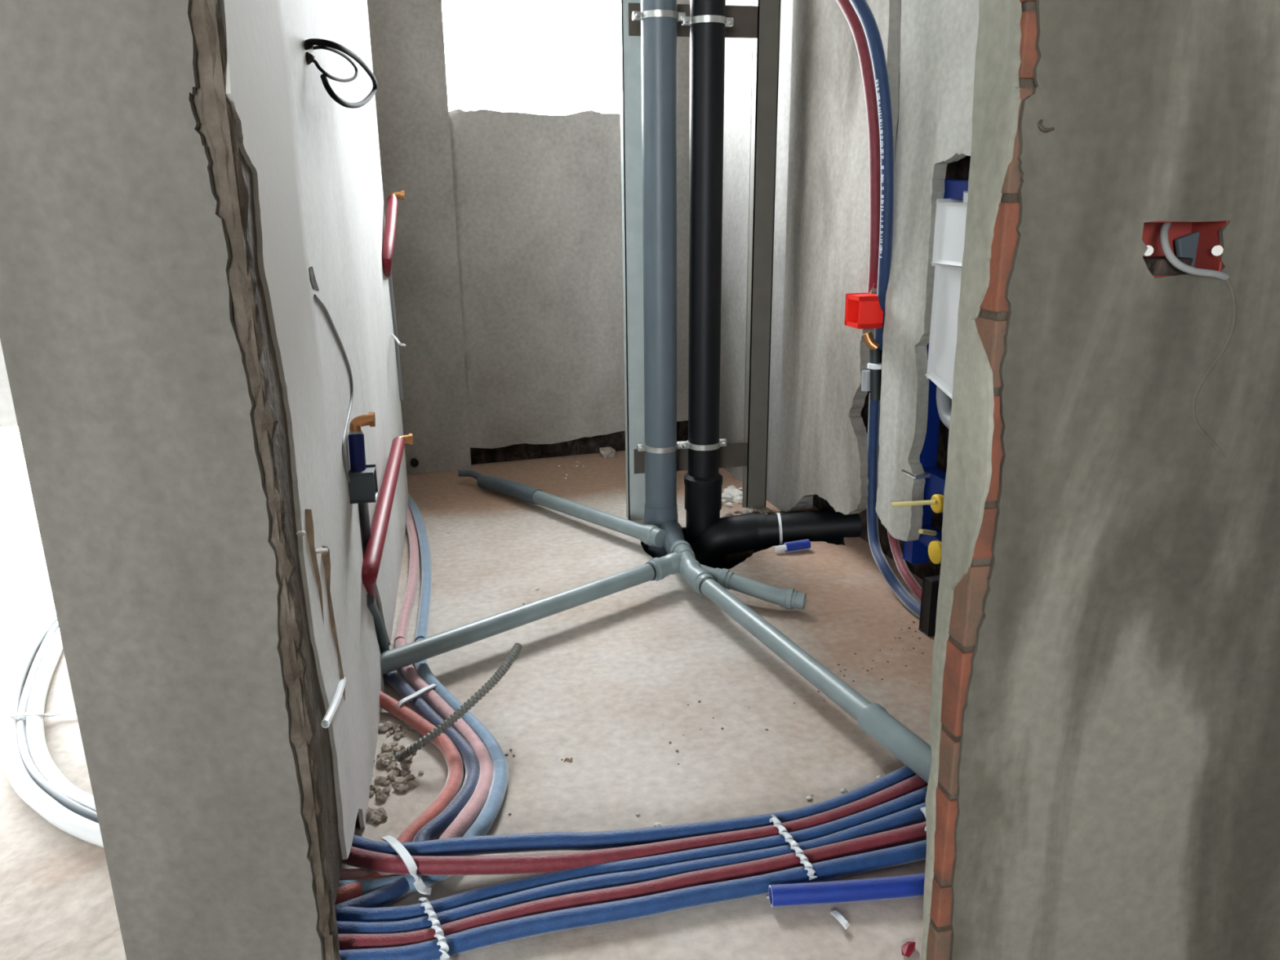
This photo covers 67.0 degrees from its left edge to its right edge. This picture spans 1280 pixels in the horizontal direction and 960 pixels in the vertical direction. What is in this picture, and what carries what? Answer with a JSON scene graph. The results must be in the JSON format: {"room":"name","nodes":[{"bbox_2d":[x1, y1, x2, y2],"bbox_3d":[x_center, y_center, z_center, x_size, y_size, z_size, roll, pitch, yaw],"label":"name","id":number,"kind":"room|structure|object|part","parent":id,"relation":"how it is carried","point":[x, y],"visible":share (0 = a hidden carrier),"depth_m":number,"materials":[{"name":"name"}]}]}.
{"room":"building under construction","nodes":[
{"label":"building under construction","id":0,"kind":"room"},
{"bbox_2d":[0,340,17,427],"bbox_3d":[-2.348,-0.839,2.210,2.760,2.600,0.190,-4,17,-11],"label":"window","id":1,"kind":"structure","parent":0,"point":[7,414],"depth_m":2.46,"materials":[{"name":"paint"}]},
{"bbox_2d":[0,472,51,595],"bbox_3d":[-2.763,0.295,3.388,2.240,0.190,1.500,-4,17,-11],"label":"window","id":2,"kind":"structure","parent":0,"point":[23,566],"depth_m":3.30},
{"bbox_2d":[0,0,408,959],"bbox_3d":[-0.795,-0.786,2.063,0.347,2.653,2.266,-4,17,-11],"label":"wall","id":3,"kind":"structure","parent":0,"point":[174,174],"depth_m":1.22,"materials":[{"name":"grey paint"}]},
{"bbox_2d":[296,509,345,700],"bbox_3d":[-0.473,0.214,1.447,0.033,0.389,0.238,-4,17,-11],"label":"strip","id":4,"kind":"object","parent":3,"relation":"attached to","point":[325,551],"visible":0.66,"depth_m":1.44,"materials":[{"name":"brown"}]},
{"bbox_2d":[308,266,353,482],"bbox_3d":[-0.554,-0.175,1.776,0.008,0.452,0.402,-4,17,-10],"label":"wire","id":5,"kind":"object","parent":3,"relation":"attached to","point":[312,276],"visible":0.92,"depth_m":1.79,"materials":[{"name":"grey"}]},
{"bbox_2d":[320,676,346,728],"bbox_3d":[-0.462,0.334,1.471,0.017,0.086,0.270,-4,17,-12],"label":"wire","id":6,"kind":"object","parent":3,"relation":"attached to","point":[330,714],"visible":0.98,"depth_m":1.40,"materials":[{"name":"white plastic"}]},
{"bbox_2d":[303,38,377,108],"bbox_3d":[-0.567,-0.774,1.894,0.078,0.103,0.605,-2,17,-5],"label":"cable loop","id":7,"kind":"object","parent":3,"relation":"attached to","point":[314,43],"visible":0.98,"depth_m":1.71,"materials":[{"name":"black plastic"}]},
{"bbox_2d":[347,411,377,551],"bbox_3d":[-0.556,0.046,1.975,0.065,0.399,0.247,-4,17,-11],"label":"pipe stub","id":8,"kind":"object","parent":3,"relation":"attached to","point":[362,486],"visible":0.8,"depth_m":1.86,"materials":[{"name":"blue plastic"}]},
{"bbox_2d":[361,433,413,653],"bbox_3d":[-0.620,0.180,2.401,0.066,0.396,0.871,-3,17,-7],"label":"pipe stub","id":9,"kind":"object","parent":3,"relation":"attached to","point":[375,543],"visible":0.85,"depth_m":2.19,"materials":[{"name":"plastic"}]},
{"bbox_2d":[382,190,404,400],"bbox_3d":[-0.818,-0.590,3.199,0.080,0.704,0.365,-2,17,-3],"label":"pipe stub","id":10,"kind":"object","parent":3,"relation":"attached to","point":[392,202],"visible":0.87,"depth_m":3.16,"materials":[{"name":"plastic"}]},
{"bbox_2d":[391,333,405,346],"bbox_3d":[-0.762,-0.439,3.060,0.028,0.022,0.214,-7,18,-19],"label":"wire","id":11,"kind":"object","parent":3,"relation":"attached to","point":[392,335],"visible":1,"depth_m":3.01,"materials":[{"name":"white plastic"}]},
{"bbox_2d":[0,450,934,959],"bbox_3d":[-0.345,0.972,1.074,6.000,0.240,7.000,-4,17,-11],"label":"floor","id":12,"kind":"structure","parent":0,"point":[596,684],"depth_m":2.15,"materials":[{"name":"beige concrete"}]},
{"bbox_2d":[0,611,103,847],"bbox_3d":[-1.231,0.528,2.095,0.273,0.034,1.372,-14,21,-37],"label":"pipe","id":13,"kind":"object","parent":12,"relation":"on","point":[65,820],"visible":0.66,"depth_m":1.92,"materials":[{"name":"white plastic"}]},
{"bbox_2d":[6,708,75,717],"bbox_3d":[-1.307,0.512,2.126,0.192,0.024,0.045,-4,17,-11],"label":"cable tie","id":14,"kind":"object","parent":13,"relation":"attached to","point":[20,714],"visible":0.87,"depth_m":2.11,"materials":[{"name":"white plastic"}]},
{"bbox_2d":[16,620,98,822],"bbox_3d":[-1.224,0.516,2.134,0.273,0.024,1.313,-13,21,-35],"label":"pipe","id":15,"kind":"object","parent":12,"relation":"on","point":[32,769],"visible":0.5,"depth_m":1.98,"materials":[{"name":"white plastic"}]},
{"bbox_2d":[26,628,96,810],"bbox_3d":[-1.212,0.510,2.152,0.275,0.034,1.262,-13,21,-34],"label":"pipe","id":16,"kind":"object","parent":12,"relation":"on","point":[41,756],"visible":0.48,"depth_m":2.04,"materials":[{"name":"white plastic"}]},
{"bbox_2d":[365,720,423,823],"bbox_3d":[-0.497,0.578,1.945,0.122,0.023,0.352,-4,17,-11],"label":"rubble","id":17,"kind":"object","parent":12,"relation":"on","point":[402,784],"visible":0.88,"depth_m":1.91,"materials":[{"name":"grey stone"}]},
{"bbox_2d":[335,690,463,904],"bbox_3d":[-0.494,0.566,1.891,0.292,0.067,0.733,-4,17,-11],"label":"pipe","id":18,"kind":"object","parent":12,"relation":"on","point":[452,757],"visible":0.63,"depth_m":1.87,"materials":[{"name":"red plastic"}]},
{"bbox_2d":[396,684,436,707],"bbox_3d":[-0.497,0.481,2.165,0.020,0.015,0.123,10,20,32],"label":"cable tie","id":19,"kind":"object","parent":18,"relation":"attached to","point":[422,691],"visible":1,"depth_m":2.15,"materials":[{"name":"white plastic"}]},
{"bbox_2d":[394,506,418,642],"bbox_3d":[-0.733,0.231,3.045,0.071,0.028,1.259,-5,17,-13],"label":"pipe","id":20,"kind":"object","parent":12,"relation":"on","point":[406,610],"visible":0.75,"depth_m":2.80,"materials":[{"name":"pink plastic"}]},
{"bbox_2d":[334,671,479,915],"bbox_3d":[-0.454,0.567,1.903,0.281,0.057,0.904,-2,17,-6],"label":"pipe","id":21,"kind":"object","parent":12,"relation":"on","point":[384,896],"visible":0.64,"depth_m":1.80,"materials":[{"name":"blue plastic"}]},
{"bbox_2d":[338,637,493,880],"bbox_3d":[-0.447,0.541,2.027,0.314,0.034,0.892,-1,17,-2],"label":"pipe","id":22,"kind":"object","parent":12,"relation":"on","point":[470,811],"visible":0.57,"depth_m":1.90,"materials":[{"name":"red plastic"}]},
{"bbox_2d":[408,493,431,641],"bbox_3d":[-0.705,0.225,3.061,0.076,0.030,1.306,-5,18,-14],"label":"pipe","id":23,"kind":"object","parent":12,"relation":"on","point":[422,627],"visible":0.93,"depth_m":2.84,"materials":[{"name":"blue plastic"}]},
{"bbox_2d":[337,637,508,895],"bbox_3d":[-0.414,0.547,2.004,0.320,0.034,0.921,0,17,1],"label":"pipe","id":24,"kind":"object","parent":12,"relation":"on","point":[486,817],"visible":0.56,"depth_m":1.84,"materials":[{"name":"blue plastic"}]},
{"bbox_2d":[395,642,522,762],"bbox_3d":[-0.360,0.466,2.016,0.065,0.151,0.328,15,23,42],"label":"conduit","id":25,"kind":"object","parent":12,"relation":"on","point":[406,753],"visible":1,"depth_m":1.98,"materials":[{"name":"grey plastic"}]},
{"bbox_2d":[457,469,666,547],"bbox_3d":[-0.312,0.077,3.427,0.076,0.078,1.110,-16,23,-41],"label":"drain pipe","id":26,"kind":"object","parent":12,"relation":"on","point":[650,535],"visible":1,"depth_m":3.33,"materials":[{"name":"grey plastic"}]},
{"bbox_2d":[599,446,615,458],"bbox_3d":[-0.141,-0.116,4.170,0.072,0.054,0.078,-4,17,-11],"label":"lump","id":27,"kind":"object","parent":12,"relation":"on","point":[606,452],"visible":0.97,"depth_m":4.14,"materials":[{"name":"beige stone"}]},
{"bbox_2d":[336,801,925,933],"bbox_3d":[0.182,0.636,1.688,1.522,0.030,0.132,-6,18,-18],"label":"pipe","id":28,"kind":"object","parent":12,"relation":"on","point":[912,815],"visible":0.44,"depth_m":1.59,"materials":[{"name":"blue plastic"}]},
{"bbox_2d":[417,897,449,959],"bbox_3d":[-0.317,0.690,1.489,0.018,0.036,0.159,-8,19,-24],"label":"cable tie","id":29,"kind":"object","parent":28,"relation":"attached to","point":[439,934],"visible":1,"depth_m":1.47,"materials":[{"name":"white plastic"}]},
{"bbox_2d":[769,814,817,879],"bbox_3d":[0.258,0.626,1.665,0.020,0.026,0.180,-5,18,-15],"label":"cable tie","id":30,"kind":"object","parent":28,"relation":"attached to","point":[782,830],"visible":1,"depth_m":1.64,"materials":[{"name":"white plastic"}]},
{"bbox_2d":[336,786,927,922],"bbox_3d":[0.190,0.623,1.730,1.565,0.030,0.155,-7,18,-19],"label":"pipe","id":31,"kind":"object","parent":12,"relation":"on","point":[393,913],"visible":0.46,"depth_m":1.62,"materials":[{"name":"blue plastic"}]},
{"bbox_2d":[337,822,926,950],"bbox_3d":[0.148,0.653,1.633,1.423,0.030,0.080,-5,18,-15],"label":"pipe","id":32,"kind":"object","parent":12,"relation":"on","point":[914,833],"visible":0.56,"depth_m":1.57,"materials":[{"name":"red plastic"}]},
{"bbox_2d":[920,806,926,831],"bbox_3d":[0.509,0.601,1.708,0.020,0.013,0.062,2,17,7],"label":"cable tie","id":33,"kind":"object","parent":32,"relation":"attached to","point":[922,809],"visible":0.2,"depth_m":1.73,"materials":[{"name":"white plastic"}]},
{"bbox_2d":[338,840,926,959],"bbox_3d":[0.140,0.666,1.592,1.377,0.030,0.065,-5,18,-14],"label":"pipe","id":34,"kind":"object","parent":12,"relation":"on","point":[495,933],"visible":0.73,"depth_m":1.53,"materials":[{"name":"blue plastic"}]},
{"bbox_2d":[351,764,916,856],"bbox_3d":[0.158,0.577,1.828,1.595,0.060,0.253,-5,18,-15],"label":"pipe","id":35,"kind":"object","parent":12,"relation":"on","point":[549,841],"visible":0.56,"depth_m":1.67,"materials":[{"name":"blue plastic"}]},
{"bbox_2d":[381,835,431,895],"bbox_3d":[-0.398,0.632,1.621,0.027,0.046,0.177,-13,21,-36],"label":"cable tie","id":36,"kind":"object","parent":35,"relation":"attached to","point":[393,842],"visible":0.99,"depth_m":1.58,"materials":[{"name":"white plastic"}]},
{"bbox_2d":[342,774,928,875],"bbox_3d":[0.169,0.588,1.794,1.590,0.060,0.238,-5,18,-15],"label":"pipe","id":37,"kind":"object","parent":12,"relation":"on","point":[360,858],"visible":0.59,"depth_m":1.62,"materials":[{"name":"red plastic"}]},
{"bbox_2d":[372,621,929,814],"bbox_3d":[0.165,0.513,2.144,1.482,0.006,0.284,-9,19,-26],"label":"rubble","id":38,"kind":"object","parent":12,"relation":"on","point":[566,759],"visible":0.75,"depth_m":2.07,"materials":[{"name":"grey stone"}]},
{"bbox_2d":[640,0,684,558],"bbox_3d":[0.099,-0.917,2.724,0.117,2.800,0.497,-4,17,-11],"label":"drain riser","id":39,"kind":"object","parent":12,"relation":"on","point":[659,35],"visible":0.81,"depth_m":2.95,"materials":[{"name":"grey plastic"}]},
{"bbox_2d":[644,496,678,558],"bbox_3d":[0.071,0.209,3.264,0.114,0.330,0.114,-4,17,-11],"label":"socket","id":40,"kind":"object","parent":39,"relation":"attached to","point":[659,511],"depth_m":3.19,"materials":[{"name":"grey plastic"}]},
{"bbox_2d":[660,540,702,581],"bbox_3d":[0.115,0.239,2.792,0.116,0.066,0.214,-4,17,-11],"label":"pipe fitting","id":41,"kind":"object","parent":39,"relation":"attached to","point":[683,557],"visible":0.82,"depth_m":2.77,"materials":[{"name":"grey plastic"}]},
{"bbox_2d":[380,556,672,675],"bbox_3d":[-0.268,0.335,2.499,0.944,0.065,0.064,-14,22,-38],"label":"drain pipe","id":42,"kind":"object","parent":41,"relation":"attached to","point":[656,569],"visible":0.97,"depth_m":2.44,"materials":[{"name":"grey plastic"}]},
{"bbox_2d":[660,551,683,574],"bbox_3d":[0.101,0.241,2.793,0.078,0.062,0.060,-10,19,-28],"label":"socket","id":43,"kind":"object","parent":41,"relation":"attached to","point":[676,558],"depth_m":2.77,"materials":[{"name":"grey plastic"}]},
{"bbox_2d":[684,564,932,783],"bbox_3d":[0.425,0.453,2.097,0.064,0.072,1.389,-8,18,-22],"label":"drain pipe","id":44,"kind":"object","parent":41,"relation":"attached to","point":[873,719],"visible":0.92,"depth_m":2.10,"materials":[{"name":"grey plastic"}]},
{"bbox_2d":[444,461,881,898],"bbox_3d":[-0.170,0.322,2.775,0.695,0.014,2.665,-6,18,-17],"label":"rubble","id":45,"kind":"object","parent":12,"relation":"on","point":[842,790],"visible":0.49,"depth_m":1.85,"materials":[{"name":"white paint"}]},
{"bbox_2d":[618,0,781,520],"bbox_3d":[0.208,-1.096,2.962,0.496,2.600,0.260,-4,17,-11],"label":"frame","id":46,"kind":"object","parent":12,"relation":"on","point":[760,22],"visible":0.87,"depth_m":3.14,"materials":[{"name":"grey metal"}]},
{"bbox_3d":[0.208,-0.079,3.351,0.466,0.087,0.004,-4,17,-11],"label":"rail","id":47,"kind":"part","parent":46,"relation":"part of","materials":[{"name":"grey metal"}]},
{"bbox_3d":[0.194,-1.399,2.948,0.466,0.090,0.004,-4,17,-11],"label":"rail","id":48,"kind":"part","parent":46,"relation":"part of","materials":[{"name":"grey metal"}]},
{"bbox_2d":[721,484,742,506],"bbox_3d":[0.371,0.061,3.586,0.167,0.051,0.219,8,19,25],"label":"rubble","id":49,"kind":"object","parent":12,"relation":"on","point":[731,494],"visible":0.62,"depth_m":3.55,"materials":[{"name":"white paint"}]},
{"bbox_2d":[720,506,768,517],"bbox_3d":[0.352,0.124,3.385,0.174,0.037,0.133,-12,20,-32],"label":"rubble","id":50,"kind":"object","parent":12,"relation":"on","point":[745,510],"visible":0.47,"depth_m":3.41,"materials":[{"name":"beige stone"}]},
{"bbox_2d":[700,564,806,609],"bbox_3d":[0.299,0.296,2.680,0.330,0.085,0.060,8,19,25],"label":"drain pipe","id":51,"kind":"object","parent":12,"relation":"on","point":[789,598],"visible":0.9,"depth_m":2.64,"materials":[{"name":"grey plastic"}]},
{"bbox_2d":[757,506,771,513],"bbox_3d":[0.441,0.111,3.428,0.049,0.020,0.065,1,17,7],"label":"lump","id":52,"kind":"object","parent":12,"relation":"on","point":[765,509],"visible":0.84,"depth_m":3.42,"materials":[{"name":"brown stone"}]},
{"bbox_2d":[684,0,862,568],"bbox_3d":[0.498,-0.969,2.878,0.727,2.800,0.161,1,17,4],"label":"pipe","id":53,"kind":"object","parent":12,"relation":"on","point":[711,537],"visible":0.9,"depth_m":3.04,"materials":[{"name":"black plastic"}]},
{"bbox_2d":[684,472,722,568],"bbox_3d":[0.212,0.170,3.267,0.129,0.401,0.129,-4,17,-11],"label":"socket","id":54,"kind":"object","parent":53,"relation":"attached to","point":[703,491],"depth_m":3.19,"materials":[{"name":"black plastic"}]},
{"bbox_2d":[776,512,782,545],"bbox_3d":[0.466,0.165,3.234,0.016,0.111,0.111,0,17,1],"label":"cable tie","id":55,"kind":"object","parent":53,"relation":"attached to","point":[777,513],"visible":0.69,"depth_m":3.19,"materials":[{"name":"white plastic"}]},
{"bbox_2d":[773,538,810,552],"bbox_3d":[0.482,0.210,3.063,0.116,0.035,0.031,-5,18,-15],"label":"marker","id":56,"kind":"object","parent":12,"relation":"on","point":[802,544],"visible":1,"depth_m":3.05,"materials":[{"name":"blue plastic"}]},
{"bbox_2d":[830,910,849,928],"bbox_3d":[0.316,0.693,1.525,0.013,0.012,0.045,-7,18,-21],"label":"cable tie","id":57,"kind":"object","parent":12,"relation":"on","point":[835,913],"visible":1,"depth_m":1.52,"materials":[{"name":"white plastic"}]},
{"bbox_2d":[768,873,924,906],"bbox_3d":[0.488,0.661,1.591,0.558,0.034,0.042,-3,17,-7],"label":"pipe","id":58,"kind":"object","parent":12,"relation":"on","point":[905,886],"visible":0.59,"depth_m":1.56,"materials":[{"name":"blue plastic"}]},
{"bbox_2d":[866,392,920,617],"bbox_3d":[0.743,0.094,2.567,0.064,0.539,0.658,-5,17,-13],"label":"pipe","id":59,"kind":"object","parent":12,"relation":"on","point":[894,583],"visible":0.74,"depth_m":2.80,"materials":[{"name":"blue plastic"}]},
{"bbox_2d":[861,331,881,400],"bbox_3d":[0.657,-0.320,2.729,0.046,0.194,0.069,-8,19,-24],"label":"pipe stub","id":60,"kind":"object","parent":59,"relation":"attached to","point":[870,381],"visible":0.96,"depth_m":2.73,"materials":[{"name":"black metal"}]},
{"bbox_2d":[887,530,922,600],"bbox_3d":[0.782,0.186,2.630,0.080,0.321,0.546,-6,18,-16],"label":"pipe","id":61,"kind":"object","parent":12,"relation":"on","point":[905,573],"visible":0.39,"depth_m":2.71,"materials":[{"name":"red plastic"}]},
{"bbox_2d":[901,941,915,957],"bbox_3d":[0.407,0.712,1.468,0.019,0.014,0.036,8,19,25],"label":"chip","id":62,"kind":"object","parent":12,"relation":"on","point":[908,948],"visible":1,"depth_m":1.46,"materials":[{"name":"plastic"}]},
{"bbox_2d":[891,178,968,637],"bbox_3d":[0.787,-0.135,2.325,0.228,1.130,0.553,-6,18,-16],"label":"toilet cistern","id":63,"kind":"object","parent":12,"relation":"on","point":[951,210],"visible":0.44,"depth_m":2.43,"materials":[{"name":"blue"}]},
{"bbox_3d":[0.696,0.059,2.458,0.111,0.034,0.011,8,19,25],"label":"rod","id":64,"kind":"part","parent":63,"relation":"part of","materials":[{"name":"yellow plastic"}]},
{"bbox_3d":[0.747,-0.020,2.588,0.062,0.010,0.072,-5,18,-15],"label":"bracket plate","id":65,"kind":"part","parent":63,"relation":"part of","materials":[{"name":"silver metal"}]},
{"bbox_3d":[0.717,0.130,2.407,0.011,0.046,0.104,12,21,35],"label":"rod","id":66,"kind":"part","parent":63,"relation":"part of","materials":[{"name":"yellow plastic"}]},
{"bbox_3d":[0.822,-0.562,2.221,0.116,0.159,0.356,-5,18,-15],"label":"cistern lid","id":67,"kind":"part","parent":63,"relation":"part of","materials":[{"name":"white plastic"}]},
{"bbox_2d":[366,0,690,475],"bbox_3d":[-0.726,-1.321,3.728,2.331,2.600,0.216,-6,18,-16],"label":"wall","id":68,"kind":"structure","parent":0,"point":[507,266],"depth_m":3.85,"materials":[{"name":"paint"}]},
{"bbox_2d":[410,457,418,466],"bbox_3d":[-0.916,-0.074,3.920,0.033,0.034,0.050,-6,18,-16],"label":"hole","id":69,"kind":"object","parent":68,"relation":"attached to","point":[414,462],"visible":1,"depth_m":3.91,"materials":[{"name":"black plastic"}]},
{"bbox_2d":[719,0,978,579],"bbox_3d":[0.748,-1.019,2.692,0.300,2.600,3.110,-5,18,-15],"label":"wall","id":70,"kind":"structure","parent":0,"point":[818,418],"depth_m":2.85,"materials":[{"name":"paint"}]},
{"bbox_2d":[835,0,880,294],"bbox_3d":[0.497,-1.023,2.716,0.121,1.204,0.514,-15,22,-40],"label":"pipe","id":71,"kind":"object","parent":70,"relation":"attached to","point":[855,24],"visible":0.77,"depth_m":2.54,"materials":[{"name":"red plastic"}]},
{"bbox_2d":[844,293,883,328],"bbox_3d":[0.619,-0.468,2.670,0.071,0.087,0.087,-5,18,-15],"label":"box","id":72,"kind":"object","parent":70,"relation":"attached to","point":[862,310],"visible":1,"depth_m":2.64,"materials":[{"name":"red plastic"}]},
{"bbox_2d":[848,0,894,350],"bbox_3d":[0.528,-0.984,2.666,0.132,1.222,0.512,-13,21,-36],"label":"pipe","id":73,"kind":"object","parent":70,"relation":"attached to","point":[867,19],"visible":0.94,"depth_m":2.48,"materials":[{"name":"blue plastic"}]},
{"bbox_2d":[875,79,884,257],"bbox_3d":[0.620,-0.802,2.506,0.047,0.442,0.016,15,23,41],"label":"print","id":74,"kind":"object","parent":73,"relation":"attached to","point":[879,83],"depth_m":2.48,"materials":[{"name":"grey"}]},
{"bbox_2d":[920,0,1279,959],"bbox_3d":[1.389,-0.541,1.105,2.017,2.600,0.112,-2,17,-4],"label":"wall","id":75,"kind":"structure","parent":0,"point":[1104,782],"depth_m":1.18,"materials":[{"name":"paint"}]},
{"bbox_2d":[1038,119,1054,132],"bbox_3d":[0.435,-0.380,1.035,0.018,0.014,0.011,3,17,11],"label":"wall hook","id":76,"kind":"object","parent":75,"relation":"attached to","point":[1041,126],"visible":1,"depth_m":1.03,"materials":[{"name":"grey metal"}]},
{"bbox_2d":[1142,220,1229,280],"bbox_3d":[0.620,-0.267,1.116,0.122,0.070,0.081,-2,17,-4],"label":"box","id":77,"kind":"object","parent":75,"relation":"attached to","point":[1174,247],"visible":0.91,"depth_m":1.12,"materials":[{"name":"red plastic"}]},
{"bbox_3d":[0.575,-0.261,1.099,0.011,0.013,0.018,3,17,13],"label":"screw post","id":78,"kind":"part","parent":77,"relation":"part of","materials":[{"name":"white paint"}]},
{"bbox_3d":[0.663,-0.262,1.106,0.011,0.013,0.023,13,22,38],"label":"screw post","id":79,"kind":"part","parent":77,"relation":"part of","materials":[{"name":"white paint"}]},
{"label":"outside","id":80,"kind":"structure","parent":0,"visible":0},
{"bbox_2d":[0,426,26,474],"bbox_3d":[0.042,4.035,1.234,80.000,0.200,80.000,-4,17,-11],"label":"ground","id":81,"kind":"structure","parent":80,"point":[12,460],"depth_m":15.92,"materials":[{"name":"white"}]}
]}

